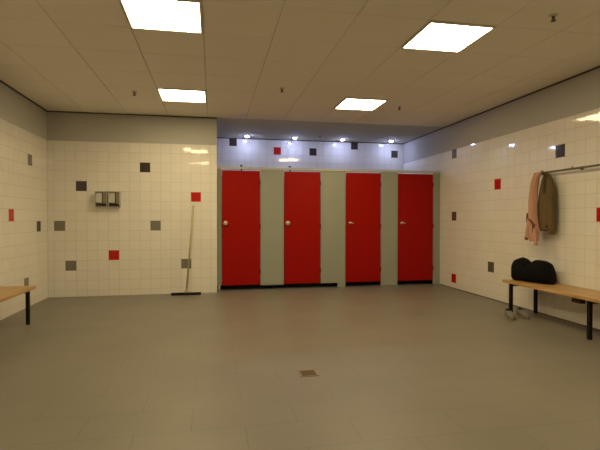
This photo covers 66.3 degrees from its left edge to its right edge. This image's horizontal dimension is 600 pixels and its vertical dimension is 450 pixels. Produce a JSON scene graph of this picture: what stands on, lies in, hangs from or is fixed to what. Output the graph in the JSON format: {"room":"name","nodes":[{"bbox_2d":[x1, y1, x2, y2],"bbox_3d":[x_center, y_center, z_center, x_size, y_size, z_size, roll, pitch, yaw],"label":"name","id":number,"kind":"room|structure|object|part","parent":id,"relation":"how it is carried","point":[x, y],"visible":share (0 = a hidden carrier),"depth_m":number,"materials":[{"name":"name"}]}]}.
{"room":"changing room","nodes":[
{"label":"changing room","id":0,"kind":"room"},
{"bbox_2d":[0,82,47,319],"bbox_3d":[-3.032,-0.251,2.740,0.101,2.782,8.326,0,1,-11],"label":"wall","id":1,"kind":"structure","parent":0,"point":[23,124],"depth_m":5.94,"materials":[{"name":"white tile"}]},
{"bbox_2d":[0,80,46,111],"bbox_3d":[-2.977,-1.634,2.732,0.014,0.017,8.326,0,1,-11],"label":"trim","id":2,"kind":"structure","parent":1,"relation":"attached to","point":[1,81],"depth_m":5.92,"materials":[{"name":"black metal"}]},
{"bbox_2d":[47,112,216,297],"bbox_3d":[-2.551,-0.310,7.120,2.487,2.782,0.101,0,1,-11],"label":"wall","id":3,"kind":"structure","parent":0,"point":[161,167],"depth_m":7.06,"materials":[{"name":"white tile"}]},
{"bbox_2d":[95,191,107,206],"bbox_3d":[-2.997,-0.393,6.930,0.172,0.232,0.101,0,1,-11],"label":"wall dispenser","id":4,"kind":"object","parent":3,"relation":"attached to","point":[101,197],"visible":0.95,"depth_m":6.90,"materials":[{"name":"metal"}]},
{"bbox_2d":[108,191,120,206],"bbox_3d":[-2.814,-0.393,6.965,0.172,0.232,0.101,0,1,-11],"label":"wall dispenser","id":5,"kind":"object","parent":3,"relation":"attached to","point":[114,197],"visible":1,"depth_m":6.93,"materials":[{"name":"metal"}]},
{"bbox_2d":[47,111,216,118],"bbox_3d":[-2.533,-1.692,7.047,2.473,0.017,0.014,0,1,-11],"label":"trim","id":6,"kind":"structure","parent":3,"relation":"attached to","point":[47,111],"depth_m":7.04,"materials":[{"name":"black metal"}]},
{"bbox_2d":[0,277,599,449],"bbox_3d":[-0.002,1.170,4.261,6.617,0.100,10.341,0,1,-11],"label":"floor","id":7,"kind":"structure","parent":0,"point":[418,366],"depth_m":3.52,"materials":[{"name":"tile"}]},
{"bbox_2d":[0,286,35,324],"bbox_3d":[-2.968,0.914,3.909,0.442,0.421,2.566,0,1,-11],"label":"bench","id":8,"kind":"object","parent":7,"relation":"on","point":[6,292],"visible":1,"depth_m":4.98,"materials":[{"name":"brown wood"}]},
{"bbox_3d":[-2.968,0.722,3.906,0.442,0.036,2.566,0,1,-11],"label":"seat","id":9,"kind":"part","parent":8,"relation":"part of","materials":[{"name":"brown wood"}]},
{"bbox_3d":[-3.025,0.926,5.103,0.036,0.336,0.036,0,1,-11],"label":"leg","id":10,"kind":"part","parent":8,"relation":"part of","materials":[{"name":"black paint"}]},
{"bbox_2d":[171,205,200,295],"bbox_3d":[-1.769,0.386,7.136,0.450,1.390,0.177,0,1,-11],"label":"squeegee","id":11,"kind":"object","parent":7,"relation":"on","point":[186,290],"visible":1,"depth_m":7.10,"materials":[{"name":"beige wood"}]},
{"bbox_3d":[-1.755,1.072,7.073,0.444,0.020,0.008,0,1,-11],"label":"rubber blade","id":12,"kind":"part","parent":11,"relation":"part of","materials":[{"name":"black rubber"}]},
{"bbox_3d":[-1.714,0.355,7.151,0.027,1.329,0.202,0,1,26],"label":"handle","id":13,"kind":"part","parent":11,"relation":"part of","materials":[{"name":"beige wood"}]},
{"bbox_2d":[297,369,318,376],"bbox_3d":[0.062,1.128,3.494,0.140,0.005,0.140,0,1,-11],"label":"floor drain","id":14,"kind":"object","parent":7,"relation":"on","point":[303,373],"visible":1,"depth_m":3.48,"materials":[{"name":"brown metal"}]},
{"bbox_2d":[217,167,439,290],"bbox_3d":[0.484,0.051,8.340,3.924,2.026,1.019,0,1,-11],"label":"wall","id":15,"kind":"structure","parent":7,"relation":"on","point":[333,181],"depth_m":7.85,"materials":[{"name":"laminate"}]},
{"bbox_3d":[-1.318,0.038,7.503,0.070,1.905,0.026,0,1,-11],"label":"panel","id":16,"kind":"part","parent":15,"relation":"part of","materials":[{"name":"grey laminate"}]},
{"bbox_2d":[222,170,260,284],"bbox_3d":[-0.961,0.048,7.541,0.628,1.882,0.078,0,1,-11],"label":"door","id":17,"kind":"structure","parent":15,"relation":"in","point":[241,226],"depth_m":7.55,"materials":[{"name":"red laminate"}]},
{"bbox_3d":[-0.467,0.042,7.665,0.390,1.918,0.026,0,1,-11],"label":"panel","id":18,"kind":"part","parent":15,"relation":"part of","materials":[{"name":"grey laminate"}]},
{"bbox_3d":[0.391,0.049,8.828,3.924,1.918,0.025,0,1,-11],"label":"panel","id":19,"kind":"part","parent":15,"relation":"part of","materials":[{"name":"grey laminate"}]},
{"bbox_2d":[284,171,320,283],"bbox_3d":[0.048,0.045,7.733,0.627,1.882,0.078,0,1,-11],"label":"door","id":20,"kind":"structure","parent":15,"relation":"in","point":[302,226],"depth_m":7.74,"materials":[{"name":"red laminate"}]},
{"bbox_3d":[0.539,1.008,8.061,3.924,0.120,0.020,0,1,-11],"label":"kick plate","id":21,"kind":"part","parent":15,"relation":"part of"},
{"bbox_3d":[0.575,-0.937,7.849,3.924,0.036,0.047,0,1,-11],"label":"rail","id":22,"kind":"part","parent":15,"relation":"part of","materials":[{"name":"metal"}]},
{"bbox_3d":[0.564,0.037,7.862,0.437,1.912,0.026,0,1,-11],"label":"panel","id":23,"kind":"part","parent":15,"relation":"part of","materials":[{"name":"grey laminate"}]},
{"bbox_2d":[346,173,380,281],"bbox_3d":[1.104,0.043,7.939,0.634,1.882,0.069,0,1,-11],"label":"door","id":24,"kind":"structure","parent":15,"relation":"in","point":[363,190],"depth_m":7.94,"materials":[{"name":"red laminate"}]},
{"bbox_3d":[1.563,0.071,8.053,0.310,1.986,0.026,0,1,-11],"label":"panel","id":25,"kind":"part","parent":15,"relation":"part of","materials":[{"name":"grey laminate"}]},
{"bbox_2d":[398,174,433,280],"bbox_3d":[2.055,0.040,8.120,0.664,1.882,0.069,0,1,-11],"label":"door","id":26,"kind":"structure","parent":15,"relation":"in","point":[415,191],"depth_m":8.12,"materials":[{"name":"red laminate"}]},
{"bbox_3d":[2.439,0.069,8.220,0.128,1.986,0.026,0,1,-11],"label":"panel","id":27,"kind":"part","parent":15,"relation":"part of","materials":[{"name":"grey laminate"}]},
{"bbox_2d":[504,309,514,319],"bbox_3d":[2.494,1.059,5.458,0.088,0.089,0.270,0,1,11],"label":"shoe","id":28,"kind":"object","parent":7,"relation":"on","point":[509,314],"visible":1,"depth_m":5.41,"materials":[{"name":"rubber"}]},
{"bbox_2d":[516,308,529,318],"bbox_3d":[2.680,1.058,5.513,0.088,0.089,0.270,0,1,3],"label":"shoe","id":29,"kind":"object","parent":7,"relation":"on","point":[522,313],"visible":1,"depth_m":5.48,"materials":[{"name":"fabric"}]},
{"bbox_2d":[502,279,599,339],"bbox_3d":[2.985,0.906,4.501,0.442,0.421,2.600,0,1,-11],"label":"bench","id":30,"kind":"object","parent":7,"relation":"on","point":[580,295],"visible":0.83,"depth_m":4.91,"materials":[{"name":"brown wood"}]},
{"bbox_3d":[2.595,0.919,5.649,0.036,0.336,0.036,0,1,-11],"label":"leg","id":31,"kind":"part","parent":30,"relation":"part of","materials":[{"name":"black paint"}]},
{"bbox_2d":[511,257,556,283],"bbox_3d":[2.799,0.540,5.511,0.282,0.282,0.520,0,1,-28],"label":"bag","id":32,"kind":"object","parent":30,"relation":"on","point":[523,269],"visible":1,"depth_m":5.38,"materials":[{"name":"fabric"}]},
{"bbox_3d":[2.932,0.918,5.713,0.036,0.336,0.036,0,1,-11],"label":"leg","id":33,"kind":"part","parent":30,"relation":"part of","materials":[{"name":"black paint"}]},
{"bbox_3d":[2.985,0.714,4.499,0.442,0.036,2.600,0,1,-11],"label":"seat","id":34,"kind":"part","parent":30,"relation":"part of","materials":[{"name":"brown wood"}]},
{"bbox_3d":[2.820,0.935,4.470,0.036,0.336,0.036,0,1,-11],"label":"leg","id":35,"kind":"part","parent":30,"relation":"part of","materials":[{"name":"black paint"}]},
{"bbox_2d":[0,0,599,142],"bbox_3d":[-0.002,-1.712,4.222,6.617,0.101,10.341,0,1,-11],"label":"ceiling","id":36,"kind":"structure","parent":0,"point":[61,55],"depth_m":4.66,"materials":[{"name":"tile"}]},
{"bbox_2d":[119,0,202,33],"bbox_3d":[-1.070,-1.647,3.607,0.594,0.013,0.594,0,1,-11],"label":"recessed light","id":37,"kind":"object","parent":36,"relation":"in","point":[184,16],"visible":1,"depth_m":3.60,"materials":[{"name":"white plastic"}]},
{"bbox_2d":[157,88,206,102],"bbox_3d":[-1.519,-1.679,5.965,0.594,0.013,0.594,0,1,-11],"label":"recessed light","id":38,"kind":"object","parent":36,"relation":"in","point":[166,94],"visible":1,"depth_m":5.94,"materials":[{"name":"white plastic"}]},
{"bbox_2d":[334,97,387,110],"bbox_3d":[0.838,-1.685,6.414,0.594,0.013,0.594,0,1,-11],"label":"recessed light","id":39,"kind":"object","parent":36,"relation":"in","point":[347,103],"visible":1,"depth_m":6.36,"materials":[{"name":"white plastic"}]},
{"bbox_2d":[337,99,384,109],"bbox_3d":[0.838,-1.686,6.414,0.554,0.008,0.554,0,1,-11],"label":"diffuser","id":40,"kind":"object","parent":39,"relation":"attached to","point":[348,104],"depth_m":6.41,"materials":[{"name":"white plastic"}]},
{"bbox_2d":[401,20,495,52],"bbox_3d":[1.288,-1.653,4.057,0.594,0.013,0.594,0,1,-11],"label":"recessed light","id":41,"kind":"object","parent":36,"relation":"in","point":[441,36],"visible":1,"depth_m":4.02,"materials":[{"name":"white plastic"}]},
{"bbox_2d":[548,13,557,21],"bbox_3d":[1.994,-1.629,3.614,0.070,0.048,0.070,0,1,-11],"label":"sprinkler head","id":42,"kind":"object","parent":36,"relation":"attached to","point":[553,15],"visible":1,"depth_m":3.60},
{"bbox_2d":[217,138,402,177],"bbox_3d":[0.261,-0.343,9.503,3.930,2.782,0.101,0,1,-11],"label":"wall","id":43,"kind":"structure","parent":0,"point":[230,152],"depth_m":9.42,"materials":[{"name":"white tile"}]},
{"bbox_2d":[217,137,402,143],"bbox_3d":[0.265,-1.726,9.429,3.916,0.014,0.012,0,1,-11],"label":"trim","id":44,"kind":"structure","parent":43,"relation":"attached to","point":[217,137],"depth_m":9.41,"materials":[{"name":"black metal"}]},
{"bbox_2d":[403,68,599,328],"bbox_3d":[3.199,-0.280,4.852,0.101,2.782,10.141,0,1,-11],"label":"wall","id":45,"kind":"structure","parent":0,"point":[487,162],"depth_m":6.08,"materials":[{"name":"white tile"}]},
{"bbox_2d":[403,66,599,143],"bbox_3d":[3.143,-1.662,4.823,0.014,0.017,10.141,0,1,-11],"label":"trim","id":46,"kind":"structure","parent":45,"relation":"attached to","point":[597,67],"depth_m":6.10,"materials":[{"name":"black metal"}]},
{"bbox_2d":[440,284,599,330],"bbox_3d":[3.302,1.116,4.047,0.006,0.013,8.483,0,1,-11],"label":"baseboard","id":47,"kind":"structure","parent":45,"relation":"attached to","point":[440,284],"depth_m":5.96,"materials":[{"name":"beige tile"}]},
{"bbox_2d":[534,164,599,174],"bbox_3d":[3.157,-0.619,4.503,0.110,0.048,2.480,0,1,-11],"label":"rail","id":48,"kind":"object","parent":45,"relation":"attached to","point":[595,165],"visible":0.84,"depth_m":5.10,"materials":[{"name":"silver metal"}]},
{"bbox_2d":[524,170,541,244],"bbox_3d":[2.856,-0.210,5.615,0.113,0.909,0.234,0,1,-11],"label":"jacket","id":49,"kind":"object","parent":48,"relation":"hanging from","point":[532,232],"visible":1,"depth_m":5.58,"materials":[{"name":"fabric"}]},
{"bbox_2d":[537,173,556,233],"bbox_3d":[2.946,-0.257,5.482,0.128,0.726,0.301,0,1,-2],"label":"coat","id":50,"kind":"object","parent":48,"relation":"hanging from","point":[547,203],"visible":1,"depth_m":5.42,"materials":[{"name":"brown fabric"}]}
]}

